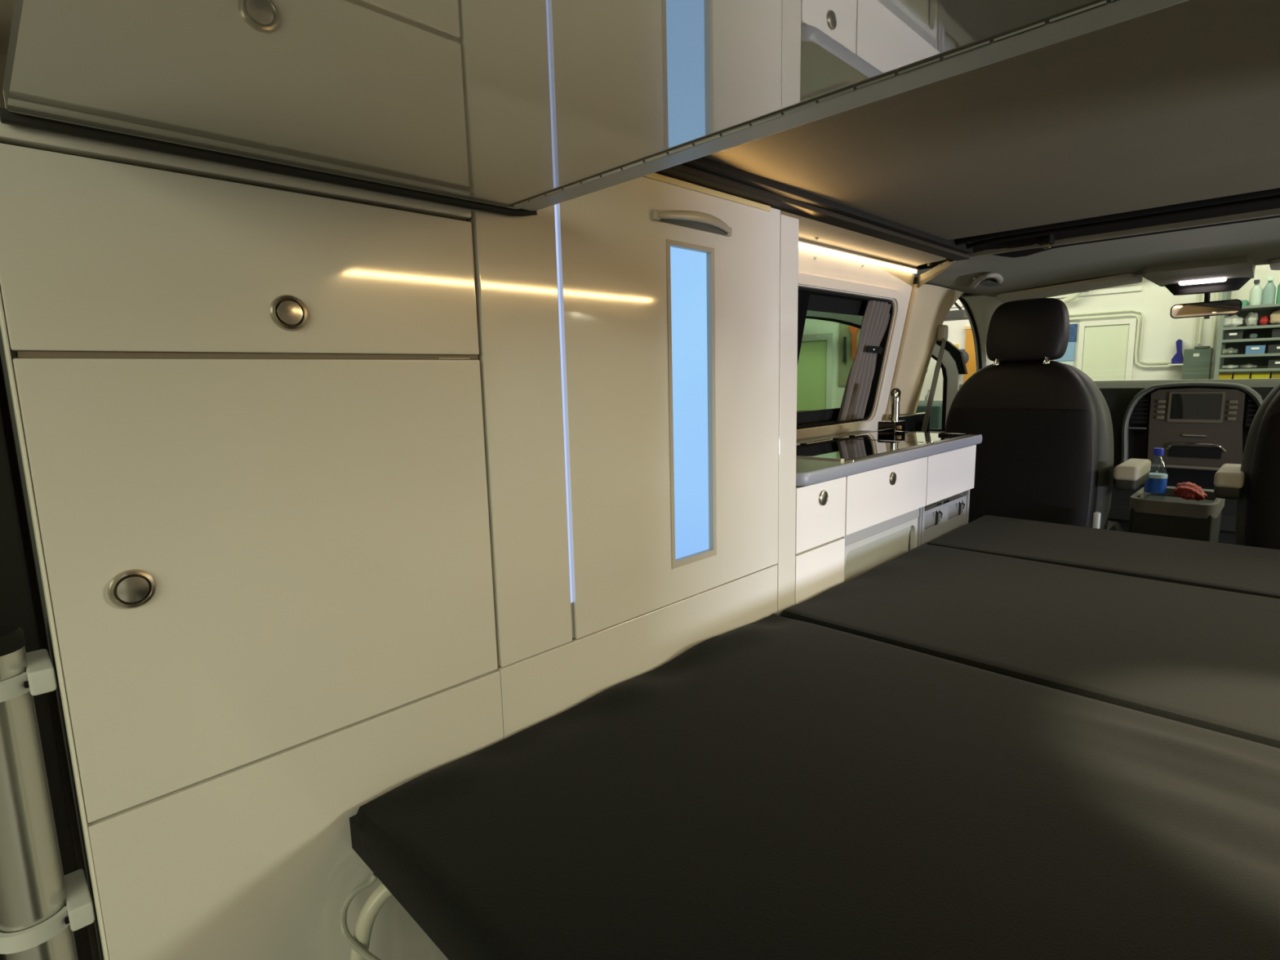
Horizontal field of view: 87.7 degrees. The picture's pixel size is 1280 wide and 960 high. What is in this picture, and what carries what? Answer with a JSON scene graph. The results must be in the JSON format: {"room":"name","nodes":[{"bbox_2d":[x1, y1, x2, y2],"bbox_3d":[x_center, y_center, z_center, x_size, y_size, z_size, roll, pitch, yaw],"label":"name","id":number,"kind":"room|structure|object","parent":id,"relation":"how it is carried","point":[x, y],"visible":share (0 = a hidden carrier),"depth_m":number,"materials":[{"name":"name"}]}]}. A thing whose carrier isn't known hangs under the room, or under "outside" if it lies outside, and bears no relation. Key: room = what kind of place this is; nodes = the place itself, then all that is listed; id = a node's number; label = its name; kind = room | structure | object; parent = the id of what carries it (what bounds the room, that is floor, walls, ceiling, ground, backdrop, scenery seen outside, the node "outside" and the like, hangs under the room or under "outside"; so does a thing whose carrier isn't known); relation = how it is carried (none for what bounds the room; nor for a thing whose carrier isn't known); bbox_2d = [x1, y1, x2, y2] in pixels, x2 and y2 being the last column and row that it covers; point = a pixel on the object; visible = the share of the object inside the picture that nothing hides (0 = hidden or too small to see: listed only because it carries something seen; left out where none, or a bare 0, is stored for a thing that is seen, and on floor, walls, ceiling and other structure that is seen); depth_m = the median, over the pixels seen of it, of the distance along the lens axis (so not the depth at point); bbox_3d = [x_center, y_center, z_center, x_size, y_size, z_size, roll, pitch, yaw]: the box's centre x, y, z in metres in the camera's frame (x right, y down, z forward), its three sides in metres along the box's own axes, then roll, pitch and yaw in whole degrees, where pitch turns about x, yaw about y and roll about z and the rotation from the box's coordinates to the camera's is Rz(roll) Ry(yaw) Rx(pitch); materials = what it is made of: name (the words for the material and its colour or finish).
{"room":"vehicle interior","nodes":[
{"label":"vehicle interior","id":0,"kind":"room"},
{"bbox_2d":[0,53,916,959],"bbox_3d":[0.038,0.037,1.672,0.282,1.325,2.385,7,12,44],"label":"wall","id":1,"kind":"structure","parent":0,"point":[825,265],"depth_m":2.06,"materials":[{"name":"white plastic"}]},
{"bbox_2d":[0,407,92,959],"bbox_3d":[-0.684,0.185,0.695,0.190,1.340,0.084,7,12,44],"label":"trim","id":2,"kind":"structure","parent":1,"relation":"attached to","point":[16,605],"depth_m":0.64,"materials":[{"name":"plastic"}]},
{"bbox_2d":[797,290,810,363],"bbox_3d":[0.318,-0.323,1.831,0.094,0.425,0.430,7,12,44],"label":"curtain","id":3,"kind":"object","parent":1,"relation":"hanging from","point":[803,296],"visible":0.04,"depth_m":1.93,"materials":[{"name":"black fabric"}]},
{"bbox_2d":[796,293,866,425],"bbox_3d":[0.470,-0.358,2.022,0.097,0.470,1.070,7,12,44],"label":"window","id":4,"kind":"structure","parent":1,"relation":"in","point":[816,303],"depth_m":2.14,"materials":[{"name":"black"}]},
{"bbox_2d":[796,286,893,428],"bbox_3d":[0.492,-0.356,2.008,0.113,0.406,0.988,7,12,44],"label":"trim","id":5,"kind":"structure","parent":1,"relation":"attached to","point":[870,402],"depth_m":2.29,"materials":[{"name":"black"}]},
{"bbox_2d":[796,272,902,439],"bbox_3d":[0.511,-0.354,1.990,0.101,0.470,1.052,7,12,44],"label":"trim","id":6,"kind":"structure","parent":1,"relation":"attached to","point":[803,279],"depth_m":2.18,"materials":[{"name":"white plastic"}]},
{"bbox_2d":[836,297,892,423],"bbox_3d":[0.766,-0.400,2.271,0.102,0.425,0.221,7,12,44],"label":"curtain","id":7,"kind":"object","parent":1,"relation":"hanging from","point":[876,317],"visible":0.97,"depth_m":2.26,"materials":[{"name":"grey fabric"}]},
{"bbox_2d":[898,412,929,431],"bbox_3d":[1.021,-0.200,2.510,0.030,0.095,0.280,7,12,44],"label":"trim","id":8,"kind":"structure","parent":1,"relation":"attached to","point":[913,422],"depth_m":2.50,"materials":[{"name":"black plastic"}]},
{"bbox_2d":[916,259,946,269],"bbox_3d":[0.931,-0.721,2.116,0.360,0.012,0.550,7,12,44],"label":"trim","id":9,"kind":"structure","parent":1,"relation":"attached to","point":[933,264],"depth_m":2.33,"materials":[{"name":"black"}]},
{"bbox_2d":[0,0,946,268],"bbox_3d":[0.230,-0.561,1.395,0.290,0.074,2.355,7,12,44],"label":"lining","id":10,"kind":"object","parent":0,"point":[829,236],"visible":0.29,"depth_m":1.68,"materials":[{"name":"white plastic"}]},
{"bbox_2d":[654,164,970,261],"bbox_3d":[0.205,-0.485,1.138,0.040,0.015,1.900,7,12,44],"label":"trim","id":11,"kind":"structure","parent":10,"relation":"attached to","point":[682,172],"depth_m":1.21,"materials":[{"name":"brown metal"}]},
{"bbox_2d":[798,240,918,273],"bbox_3d":[0.523,-0.644,1.872,0.014,0.014,1.223,7,12,44],"label":"light strip","id":12,"kind":"object","parent":10,"relation":"attached to","point":[802,244],"visible":0.56,"depth_m":1.98,"materials":[{"name":"plastic"}]},
{"bbox_2d":[914,267,932,277],"bbox_3d":[0.085,0.098,1.846,0.306,1.550,2.720,7,12,44],"label":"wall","id":13,"kind":"structure","parent":0,"point":[919,272],"depth_m":2.51,"materials":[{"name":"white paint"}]},
{"bbox_2d":[926,297,982,372],"bbox_3d":[1.382,-0.429,2.893,0.032,0.718,0.735,7,12,43],"label":"trim","id":14,"kind":"structure","parent":13,"relation":"attached to","point":[962,300],"depth_m":2.98,"materials":[{"name":"black"}]},
{"bbox_2d":[884,284,964,420],"bbox_3d":[1.041,-0.179,2.669,0.329,1.105,0.475,7,12,44],"label":"wall pillar","id":15,"kind":"structure","parent":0,"point":[929,305],"depth_m":2.44,"materials":[{"name":"beige plastic"}]},
{"bbox_2d":[920,324,948,431],"bbox_3d":[1.114,-0.375,2.519,0.150,0.415,0.033,-9,11,-40],"label":"belt","id":16,"kind":"object","parent":15,"relation":"hanging from","point":[942,331],"visible":0.97,"depth_m":2.52,"materials":[{"name":"grey fabric"}]},
{"bbox_2d":[960,293,1003,371],"bbox_3d":[1.587,-0.502,2.967,0.228,0.628,0.764,6,12,42],"label":"trim","id":17,"kind":"structure","parent":15,"relation":"attached to","point":[982,308],"depth_m":2.88,"materials":[{"name":"beige"}]},
{"bbox_2d":[703,0,1279,239],"bbox_3d":[0.494,-0.476,0.880,0.712,0.018,1.445,7,12,44],"label":"ceiling","id":18,"kind":"structure","parent":0,"point":[1180,103],"depth_m":0.92,"materials":[{"name":"fabric"}]},
{"bbox_2d":[681,156,973,253],"bbox_3d":[0.212,-0.499,1.106,0.021,0.034,1.870,7,12,44],"label":"trim","id":19,"kind":"structure","parent":18,"relation":"attached to","point":[704,164],"depth_m":1.19,"materials":[{"name":"black plastic"}]},
{"bbox_2d":[803,264,1279,408],"bbox_3d":[4.248,-1.048,4.904,13.000,3.400,0.100,7,12,44],"label":"wall","id":20,"kind":"structure","parent":0,"point":[1161,331],"depth_m":5.15,"materials":[{"name":"white paint"}]},
{"bbox_2d":[801,333,834,408],"bbox_3d":[1.780,-0.615,7.360,0.740,1.930,0.040,7,12,44],"label":"door frame","id":21,"kind":"structure","parent":20,"relation":"in","point":[829,337],"depth_m":7.03,"materials":[{"name":"white paint"}]},
{"bbox_2d":[796,340,826,410],"bbox_3d":[1.788,-0.589,7.371,0.610,1.835,0.020,7,12,44],"label":"door","id":22,"kind":"structure","parent":21,"relation":"attached to","point":[811,375],"depth_m":7.19,"materials":[{"name":"green"}]},
{"bbox_2d":[837,323,860,386],"bbox_3d":[2.224,-1.287,6.811,0.420,0.640,0.020,7,12,44],"label":"board","id":23,"kind":"object","parent":20,"relation":"attached to","point":[844,368],"visible":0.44,"depth_m":6.89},
{"bbox_2d":[848,326,858,359],"bbox_3d":[2.179,-1.400,6.797,0.125,0.330,0.025,7,12,44],"label":"tool","id":24,"kind":"object","parent":23,"relation":"hanging from","point":[854,331],"visible":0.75,"depth_m":6.78,"materials":[{"name":"orange"}]},
{"bbox_2d":[963,325,976,383],"bbox_3d":[3.090,-0.447,6.065,0.340,1.880,0.049,7,12,44],"label":"wooden door","id":25,"kind":"structure","parent":20,"relation":"in","point":[971,366],"depth_m":6.02,"materials":[{"name":"orange wood"}]},
{"bbox_2d":[951,285,1142,307],"bbox_3d":[2.930,-1.594,6.051,2.630,0.040,0.015,7,12,44],"label":"trim","id":26,"kind":"structure","parent":20,"relation":"attached to","point":[1135,288],"depth_m":5.29,"materials":[{"name":"white paint"}]},
{"bbox_2d":[1055,323,1077,366],"bbox_3d":[3.537,-1.007,5.546,0.140,0.562,0.012,7,12,44],"label":"poster","id":27,"kind":"object","parent":20,"relation":"attached to","point":[1069,354],"visible":0.27,"depth_m":5.50,"materials":[{"name":"paper"}]},
{"bbox_2d":[1063,292,1082,302],"bbox_3d":[3.639,-1.515,5.247,0.060,0.192,0.529,-9,11,-40],"label":"conduit","id":28,"kind":"object","parent":20,"relation":"attached to","point":[1074,295],"visible":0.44,"depth_m":5.40,"materials":[{"name":"beige"}]},
{"bbox_2d":[1076,318,1137,380],"bbox_3d":[3.743,-0.346,5.442,0.375,1.875,0.030,7,12,44],"label":"door frame","id":29,"kind":"structure","parent":20,"relation":"in","point":[1132,322],"depth_m":5.25,"materials":[{"name":"white paint"}]},
{"bbox_2d":[1081,324,1129,381],"bbox_3d":[3.745,-0.336,5.449,0.296,1.813,0.020,7,12,44],"label":"door","id":30,"kind":"structure","parent":29,"relation":"attached to","point":[1105,347],"depth_m":5.33,"materials":[{"name":"white paint"}]},
{"bbox_2d":[1068,309,1171,363],"bbox_3d":[3.661,-1.138,5.384,1.080,0.418,0.012,7,12,44],"label":"conduit","id":31,"kind":"object","parent":20,"relation":"attached to","point":[1141,313],"visible":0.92,"depth_m":5.17,"materials":[{"name":"beige"}]},
{"bbox_2d":[1069,314,1175,368],"bbox_3d":[3.659,-1.107,5.387,1.080,0.417,0.018,7,12,44],"label":"conduit","id":32,"kind":"object","parent":20,"relation":"attached to","point":[1122,315],"visible":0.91,"depth_m":5.19,"materials":[{"name":"beige"}]},
{"bbox_2d":[1168,364,1182,365],"bbox_3d":[4.026,-0.866,5.002,0.090,0.011,0.120,7,12,44],"label":"shelf","id":33,"kind":"object","parent":20,"relation":"attached to","point":[1168,364],"visible":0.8,"depth_m":4.97,"materials":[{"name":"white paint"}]},
{"bbox_2d":[1171,339,1183,364],"bbox_3d":[4.042,-0.965,5.004,0.073,0.180,0.050,7,12,44],"label":"gun","id":34,"kind":"object","parent":33,"relation":"on","point":[1178,357],"visible":0.96,"depth_m":4.99,"materials":[{"name":"blue"}]},
{"bbox_2d":[1181,346,1213,379],"bbox_3d":[4.113,-0.715,4.938,0.156,0.538,0.125,7,12,44],"label":"electrical box","id":35,"kind":"object","parent":20,"relation":"attached to","point":[1197,362],"visible":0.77,"depth_m":4.87,"materials":[{"name":"grey"}]},
{"bbox_2d":[1197,293,1204,343],"bbox_3d":[4.118,-1.572,4.842,0.020,1.140,0.019,7,12,44],"label":"conduit","id":36,"kind":"object","parent":20,"relation":"attached to","point":[1201,322],"visible":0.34,"depth_m":4.91,"materials":[{"name":"beige"}]},
{"bbox_2d":[1209,292,1219,379],"bbox_3d":[4.188,-0.843,4.898,0.024,2.600,0.023,7,12,44],"label":"conduit","id":37,"kind":"object","parent":20,"relation":"attached to","point":[1217,294],"visible":0.12,"depth_m":4.86,"materials":[{"name":"beige"}]},
{"bbox_2d":[912,208,1279,297],"bbox_3d":[1.520,-0.646,1.912,1.545,0.063,1.065,7,12,44],"label":"ceiling","id":38,"kind":"structure","parent":0,"point":[1259,240],"depth_m":1.94,"materials":[{"name":"grey"}]},
{"bbox_2d":[969,272,1003,288],"bbox_3d":[1.177,-0.679,2.273,0.108,0.026,0.323,3,10,29],"label":"handle","id":39,"kind":"object","parent":38,"relation":"attached to","point":[984,279],"visible":0.99,"depth_m":2.25,"materials":[{"name":"beige plastic"}]},
{"bbox_2d":[995,273,1142,302],"bbox_3d":[1.584,-0.702,2.453,0.471,0.052,0.165,7,12,44],"label":"sun visor","id":40,"kind":"object","parent":38,"relation":"attached to","point":[1086,286],"visible":0.89,"depth_m":2.42,"materials":[{"name":"grey plastic"}]},
{"bbox_2d":[972,194,1279,257],"bbox_3d":[1.085,-0.578,1.482,0.830,0.066,0.267,7,12,44],"label":"trim","id":41,"kind":"structure","parent":38,"relation":"attached to","point":[1028,241],"depth_m":1.54,"materials":[{"name":"plastic"}]},
{"bbox_2d":[1036,234,1054,248],"bbox_3d":[1.002,-0.591,1.646,0.030,0.033,0.040,7,12,44],"label":"clip","id":42,"kind":"structure","parent":41,"relation":"attached to","point":[1046,242],"depth_m":1.64,"materials":[{"name":"black"}]},
{"bbox_2d":[945,187,1279,262],"bbox_3d":[1.026,-0.561,1.435,0.140,0.044,0.842,-7,10,-35],"label":"trim","id":43,"kind":"structure","parent":41,"relation":"attached to","point":[1274,191],"depth_m":1.41,"materials":[{"name":"black"}]},
{"bbox_2d":[966,195,1279,248],"bbox_3d":[1.089,-0.567,1.470,0.061,0.025,0.806,-9,11,-40],"label":"trim","id":44,"kind":"structure","parent":43,"relation":"attached to","point":[1276,197],"depth_m":1.46,"materials":[{"name":"plastic"}]},
{"bbox_2d":[1142,255,1255,295],"bbox_3d":[1.835,-0.668,2.192,0.268,0.087,0.335,7,12,44],"label":"ceiling light","id":45,"kind":"object","parent":38,"relation":"attached to","point":[1230,273],"visible":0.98,"depth_m":2.17,"materials":[{"name":"grey"}]},
{"bbox_2d":[1178,277,1226,285],"bbox_3d":[1.886,-0.667,2.236,0.122,0.014,0.032,7,12,44],"label":"lamp","id":46,"kind":"object","parent":45,"relation":"attached to","point":[1208,281],"depth_m":2.23,"materials":[{"name":"plastic"}]},
{"bbox_2d":[1169,293,1242,319],"bbox_3d":[1.974,-0.611,2.324,0.034,0.096,0.194,-8,11,-37],"label":"mirror","id":47,"kind":"object","parent":45,"relation":"hanging from","point":[1206,308],"visible":0.92,"depth_m":2.32,"materials":[{"name":"black mirror"}]},
{"bbox_2d":[1171,300,1240,317],"bbox_3d":[1.964,-0.594,2.319,0.001,0.043,0.186,-8,11,-39],"label":"mirror glass","id":48,"kind":"object","parent":47,"relation":"attached to","point":[1206,308],"depth_m":2.32,"materials":[{"name":"silver metal"}]},
{"bbox_2d":[1269,258,1279,270],"bbox_3d":[2.122,-0.631,1.924,0.445,0.054,0.165,7,12,44],"label":"sun visor","id":49,"kind":"object","parent":38,"relation":"attached to","point":[1274,264],"visible":1,"depth_m":2.04,"materials":[{"name":"grey plastic"}]},
{"bbox_3d":[0.160,-2.070,0.618,13.000,0.100,11.600,7,12,44],"label":"ceiling","id":50,"kind":"structure","parent":0,"visible":0},
{"bbox_2d":[943,302,968,321],"bbox_3d":[2.587,-2.079,5.534,1.195,1.470,0.200,7,12,44],"label":"bracket","id":51,"kind":"object","parent":50,"relation":"hanging from","point":[961,314],"visible":0.16,"depth_m":5.51,"materials":[{"name":"grey"}]},
{"bbox_3d":[0.385,1.340,1.277,13.000,0.050,12.000,7,12,44],"label":"floor","id":52,"kind":"structure","parent":0,"visible":0},
{"bbox_2d":[915,400,942,428],"bbox_3d":[2.345,-0.009,5.499,0.450,1.260,0.600,7,12,44],"label":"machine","id":53,"kind":"object","parent":52,"relation":"on","point":[935,415],"visible":0.09,"depth_m":5.09,"materials":[{"name":"teal"}]},
{"bbox_2d":[1213,291,1279,379],"bbox_3d":[4.526,-0.468,4.369,1.179,2.400,0.344,7,12,44],"label":"steel shelf","id":54,"kind":"object","parent":52,"relation":"on","point":[1264,332],"visible":0.36,"depth_m":4.62,"materials":[{"name":"grey"}]},
{"bbox_2d":[1217,372,1234,379],"bbox_3d":[4.122,-0.705,4.691,0.070,0.105,0.200,7,12,44],"label":"storage bin","id":55,"kind":"object","parent":54,"relation":"on","point":[1222,375],"visible":0.47,"depth_m":4.63,"materials":[{"name":"yellow"}]},
{"bbox_2d":[1223,314,1244,327],"bbox_3d":[4.080,-1.095,4.593,0.096,0.087,0.090,1,9,15],"label":"bundle","id":56,"kind":"object","parent":54,"relation":"on","point":[1234,320],"visible":0.97,"depth_m":4.57,"materials":[{"name":"white"}]},
{"bbox_2d":[1223,330,1245,339],"bbox_3d":[4.131,-1.002,4.634,0.100,0.055,0.254,7,12,44],"label":"storage bin","id":57,"kind":"object","parent":54,"relation":"on","point":[1236,335],"visible":0.86,"depth_m":4.55,"materials":[{"name":"grey"}]},
{"bbox_2d":[1233,371,1251,378],"bbox_3d":[4.183,-0.698,4.631,0.080,0.105,0.200,7,12,44],"label":"storage bin","id":58,"kind":"object","parent":54,"relation":"on","point":[1242,375],"visible":0.59,"depth_m":4.57,"materials":[{"name":"yellow"}]},
{"bbox_2d":[1244,311,1258,326],"bbox_3d":[4.146,-1.092,4.522,0.073,0.098,0.070,7,12,44],"label":"bundle","id":59,"kind":"object","parent":54,"relation":"on","point":[1251,319],"visible":0.94,"depth_m":4.51,"materials":[{"name":"grey"}]},
{"bbox_2d":[1248,279,1262,305],"bbox_3d":[4.151,-1.260,4.493,0.064,0.170,0.064,7,12,44],"label":"spray bottle","id":60,"kind":"object","parent":54,"relation":"on","point":[1256,291],"visible":0.88,"depth_m":4.47,"materials":[{"name":"plastic"}]},
{"bbox_2d":[1244,345,1267,354],"bbox_3d":[4.219,-0.891,4.565,0.100,0.055,0.254,7,12,44],"label":"storage bin","id":61,"kind":"object","parent":54,"relation":"on","point":[1251,349],"visible":0.86,"depth_m":4.48,"materials":[{"name":"blue"}]},
{"bbox_2d":[1251,371,1271,378],"bbox_3d":[4.250,-0.689,4.565,0.090,0.105,0.200,7,12,44],"label":"storage bin","id":62,"kind":"object","parent":54,"relation":"on","point":[1255,375],"visible":0.59,"depth_m":4.50,"materials":[{"name":"yellow"}]},
{"bbox_2d":[1259,315,1270,325],"bbox_3d":[4.195,-1.073,4.477,0.057,0.072,0.056,7,12,44],"label":"bundle","id":63,"kind":"object","parent":54,"relation":"on","point":[1264,320],"visible":0.91,"depth_m":4.47,"materials":[{"name":"red"}]},
{"bbox_2d":[1261,276,1275,304],"bbox_3d":[4.197,-1.259,4.447,0.064,0.180,0.064,7,12,44],"label":"spray bottle","id":64,"kind":"object","parent":54,"relation":"on","point":[1269,290],"visible":0.9,"depth_m":4.43,"materials":[{"name":"teal"}]},
{"bbox_2d":[1267,344,1279,353],"bbox_3d":[4.308,-0.880,4.478,0.130,0.055,0.254,7,12,44],"label":"storage bin","id":65,"kind":"object","parent":54,"relation":"on","point":[1272,348],"visible":0.86,"depth_m":4.42,"materials":[{"name":"grey"}]},
{"bbox_2d":[1267,359,1279,368],"bbox_3d":[4.310,-0.783,4.492,0.110,0.055,0.254,7,12,44],"label":"storage bin","id":66,"kind":"object","parent":54,"relation":"on","point":[1271,363],"visible":1,"depth_m":4.42,"materials":[{"name":"grey"}]},
{"bbox_2d":[1269,310,1279,324],"bbox_3d":[4.247,-1.083,4.427,0.098,0.100,0.109,7,12,44],"label":"bundle","id":67,"kind":"object","parent":54,"relation":"on","point":[1274,316],"visible":0.99,"depth_m":4.41,"materials":[{"name":"beige"}]},
{"bbox_3d":[1.087,0.722,1.641,1.620,0.070,3.750,7,12,44],"label":"floor","id":68,"kind":"structure","parent":0,"visible":0},
{"bbox_2d":[0,625,78,959],"bbox_3d":[-0.552,0.497,0.625,0.050,0.738,0.050,7,12,44],"label":"tube","id":69,"kind":"object","parent":68,"relation":"on","point":[33,887],"visible":1,"depth_m":0.58,"materials":[{"name":"silver metal"}]},
{"bbox_2d":[0,648,56,702],"bbox_3d":[-0.557,0.175,0.580,0.066,0.022,0.069,7,12,44],"label":"clip","id":70,"kind":"object","parent":69,"relation":"attached to","point":[38,678],"visible":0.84,"depth_m":0.57,"materials":[{"name":"white plastic"}]},
{"bbox_2d":[0,868,94,954],"bbox_3d":[-0.551,0.400,0.614,0.066,0.022,0.069,7,12,44],"label":"clip","id":71,"kind":"object","parent":69,"relation":"attached to","point":[78,911],"visible":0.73,"depth_m":0.60,"materials":[{"name":"white plastic"}]},
{"bbox_2d":[0,121,503,959],"bbox_3d":[-0.442,0.265,0.826,0.345,1.150,0.413,7,12,44],"label":"base cabinet","id":72,"kind":"object","parent":68,"relation":"on","point":[242,407],"visible":1,"depth_m":0.63,"materials":[{"name":"white laminate"}]},
{"bbox_2d":[350,882,392,959],"bbox_3d":[-0.191,0.651,0.667,0.250,0.428,0.081,7,12,44],"label":"hose","id":73,"kind":"object","parent":68,"relation":"on","point":[370,910],"visible":0.63,"depth_m":0.70,"materials":[{"name":"beige"}]},
{"bbox_2d":[339,873,381,959],"bbox_3d":[-0.245,0.484,0.707,0.143,0.110,0.045,0,9,8],"label":"cable","id":74,"kind":"object","parent":73,"relation":"attached to","point":[348,938],"visible":0.99,"depth_m":0.70,"materials":[{"name":"grey plastic"}]},
{"bbox_2d":[429,937,448,959],"bbox_3d":[0.794,0.555,1.089,1.075,0.439,1.935,7,12,44],"label":"bed base","id":75,"kind":"object","parent":68,"relation":"on","point":[436,953],"visible":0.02,"depth_m":0.76,"materials":[{"name":"grey"}]},
{"bbox_2d":[349,613,1279,959],"bbox_3d":[0.360,0.374,0.628,1.099,0.075,0.813,7,12,44],"label":"cushion","id":76,"kind":"object","parent":75,"relation":"on","point":[778,787],"visible":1,"depth_m":0.67,"materials":[{"name":"grey fabric"}]},
{"bbox_2d":[779,544,1279,748],"bbox_3d":[0.896,0.286,1.157,1.092,0.065,0.694,7,12,44],"label":"cushion","id":77,"kind":"object","parent":75,"relation":"on","point":[1206,658],"visible":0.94,"depth_m":1.16,"materials":[{"name":"grey fabric"}]},
{"bbox_2d":[926,515,1279,599],"bbox_3d":[1.310,0.215,1.568,1.092,0.064,0.471,7,12,44],"label":"cushion","id":78,"kind":"object","parent":75,"relation":"on","point":[1242,569],"visible":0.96,"depth_m":1.63,"materials":[{"name":"grey fabric"}]},
{"bbox_2d":[465,172,799,739],"bbox_3d":[-0.044,0.150,1.199,0.368,1.246,0.697,7,12,44],"label":"cabinet","id":79,"kind":"object","parent":68,"relation":"on","point":[637,356],"visible":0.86,"depth_m":0.98,"materials":[{"name":"white laminate"}]},
{"bbox_2d":[0,0,1188,216],"bbox_3d":[0.071,-0.255,0.284,1.060,0.023,0.471,7,12,44],"label":"board","id":80,"kind":"object","parent":79,"relation":"attached to","point":[510,108],"visible":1,"depth_m":0.44,"materials":[{"name":"beige"}]},
{"bbox_2d":[794,444,976,604],"bbox_3d":[0.561,0.300,1.843,0.335,0.728,1.016,7,12,44],"label":"base cabinet","id":81,"kind":"object","parent":68,"relation":"on","point":[846,527],"visible":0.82,"depth_m":1.60,"materials":[{"name":"white laminate"}]},
{"bbox_2d":[795,430,982,486],"bbox_3d":[0.542,-0.080,1.811,0.397,0.027,1.040,7,12,44],"label":"countertop","id":82,"kind":"structure","parent":81,"relation":"on","point":[808,471],"depth_m":1.53,"materials":[{"name":"grey laminate"}]},
{"bbox_2d":[795,437,927,461],"bbox_3d":[0.525,-0.086,1.752,0.293,0.008,0.463,7,12,44],"label":"sink","id":83,"kind":"object","parent":82,"relation":"in","point":[838,449],"visible":0.88,"depth_m":1.72,"materials":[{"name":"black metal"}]},
{"bbox_2d":[877,387,905,432],"bbox_3d":[0.827,-0.226,2.173,0.070,0.146,0.080,7,12,44],"label":"tap","id":84,"kind":"object","parent":82,"relation":"on","point":[894,425],"visible":0.97,"depth_m":2.16,"materials":[{"name":"silver metal"}]},
{"bbox_2d":[877,420,905,432],"bbox_3d":[0.824,-0.173,2.184,0.060,0.040,0.080,7,12,44],"label":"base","id":85,"kind":"object","parent":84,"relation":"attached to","point":[885,426],"depth_m":2.16,"materials":[{"name":"black plastic"}]},
{"bbox_2d":[835,430,970,444],"bbox_3d":[0.799,-0.135,2.025,0.293,0.010,0.308,7,12,44],"label":"cooktop","id":86,"kind":"object","parent":82,"relation":"in","point":[931,437],"visible":0.83,"depth_m":2.00,"materials":[{"name":"black glass"}]},
{"bbox_2d":[923,494,966,544],"bbox_3d":[0.882,0.123,1.938,0.032,0.135,0.330,7,12,44],"label":"tray","id":87,"kind":"object","parent":81,"relation":"on","point":[941,518],"depth_m":1.92,"materials":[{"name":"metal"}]},
{"bbox_2d":[944,297,1151,531],"bbox_3d":[1.490,-0.043,2.438,0.610,1.185,0.640,7,12,44],"label":"seat","id":88,"kind":"object","parent":68,"relation":"on","point":[1045,453],"visible":0.69,"depth_m":2.19,"materials":[{"name":"grey"}]},
{"bbox_2d":[1106,520,1124,531],"bbox_3d":[1.523,0.222,2.566,0.480,0.120,0.480,7,12,44],"label":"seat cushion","id":89,"kind":"object","parent":88,"relation":"on","point":[1113,526],"depth_m":2.52,"materials":[{"name":"fabric"}]},
{"bbox_2d":[1128,485,1225,542],"bbox_3d":[1.831,0.304,2.299,0.227,0.522,0.340,7,12,44],"label":"console","id":90,"kind":"object","parent":68,"relation":"on","point":[1166,514],"visible":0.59,"depth_m":2.16,"materials":[{"name":"black plastic"}]},
{"bbox_2d":[1143,448,1168,493],"bbox_3d":[1.741,-0.015,2.248,0.061,0.186,0.061,7,12,44],"label":"water bottle","id":91,"kind":"object","parent":90,"relation":"on","point":[1157,482],"visible":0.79,"depth_m":2.23,"materials":[{"name":"plastic"}]},
{"bbox_2d":[1143,477,1167,493],"bbox_3d":[1.741,-0.005,2.250,0.060,0.168,0.060,7,12,44],"label":"label","id":92,"kind":"object","parent":91,"relation":"on","point":[1153,485],"depth_m":2.23,"materials":[{"name":"plastic"}]},
{"bbox_2d":[1173,481,1207,501],"bbox_3d":[1.828,0.037,2.214,0.087,0.060,0.099,7,12,44],"label":"cloth bundle","id":93,"kind":"object","parent":90,"relation":"on","point":[1187,491],"visible":1,"depth_m":2.19,"materials":[{"name":"fabric"}]},
{"bbox_2d":[1093,378,1279,544],"bbox_3d":[2.261,0.043,2.720,1.580,0.888,0.681,7,12,44],"label":"dashboard","id":94,"kind":"object","parent":68,"relation":"on","point":[1201,426],"visible":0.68,"depth_m":2.69,"materials":[{"name":"black plastic"}]},
{"bbox_2d":[1129,396,1149,424],"bbox_3d":[2.096,-0.290,2.797,0.060,0.115,0.012,7,12,44],"label":"air vent","id":95,"kind":"object","parent":94,"relation":"attached to","point":[1139,406],"depth_m":2.79,"materials":[{"name":"black plastic"}]},
{"bbox_2d":[1120,382,1262,463],"bbox_3d":[2.246,-0.177,2.716,0.463,0.442,0.122,7,12,44],"label":"hood","id":96,"kind":"object","parent":94,"relation":"attached to","point":[1193,422],"depth_m":2.68,"materials":[{"name":"grey"}]},
{"bbox_2d":[1244,397,1263,427],"bbox_3d":[2.348,-0.258,2.549,0.046,0.115,0.012,7,12,44],"label":"air vent","id":97,"kind":"object","parent":94,"relation":"attached to","point":[1252,405],"depth_m":2.55,"materials":[{"name":"black plastic"}]},
{"bbox_2d":[1213,382,1279,549],"bbox_3d":[2.042,0.023,1.908,0.575,1.185,0.621,7,12,44],"label":"passenger seat","id":98,"kind":"object","parent":68,"relation":"on","point":[1255,483],"visible":0.69,"depth_m":1.84,"materials":[{"name":"grey"}]},
{"bbox_3d":[1.728,0.123,3.456,0.080,1.240,0.360,7,12,44],"label":"trim","id":99,"kind":"structure","parent":0,"visible":0},
{"bbox_2d":[805,310,967,432],"bbox_3d":[1.177,-0.277,3.786,1.255,1.458,0.075,7,12,44],"label":"door","id":100,"kind":"structure","parent":99,"relation":"attached to","point":[953,366],"depth_m":3.36,"materials":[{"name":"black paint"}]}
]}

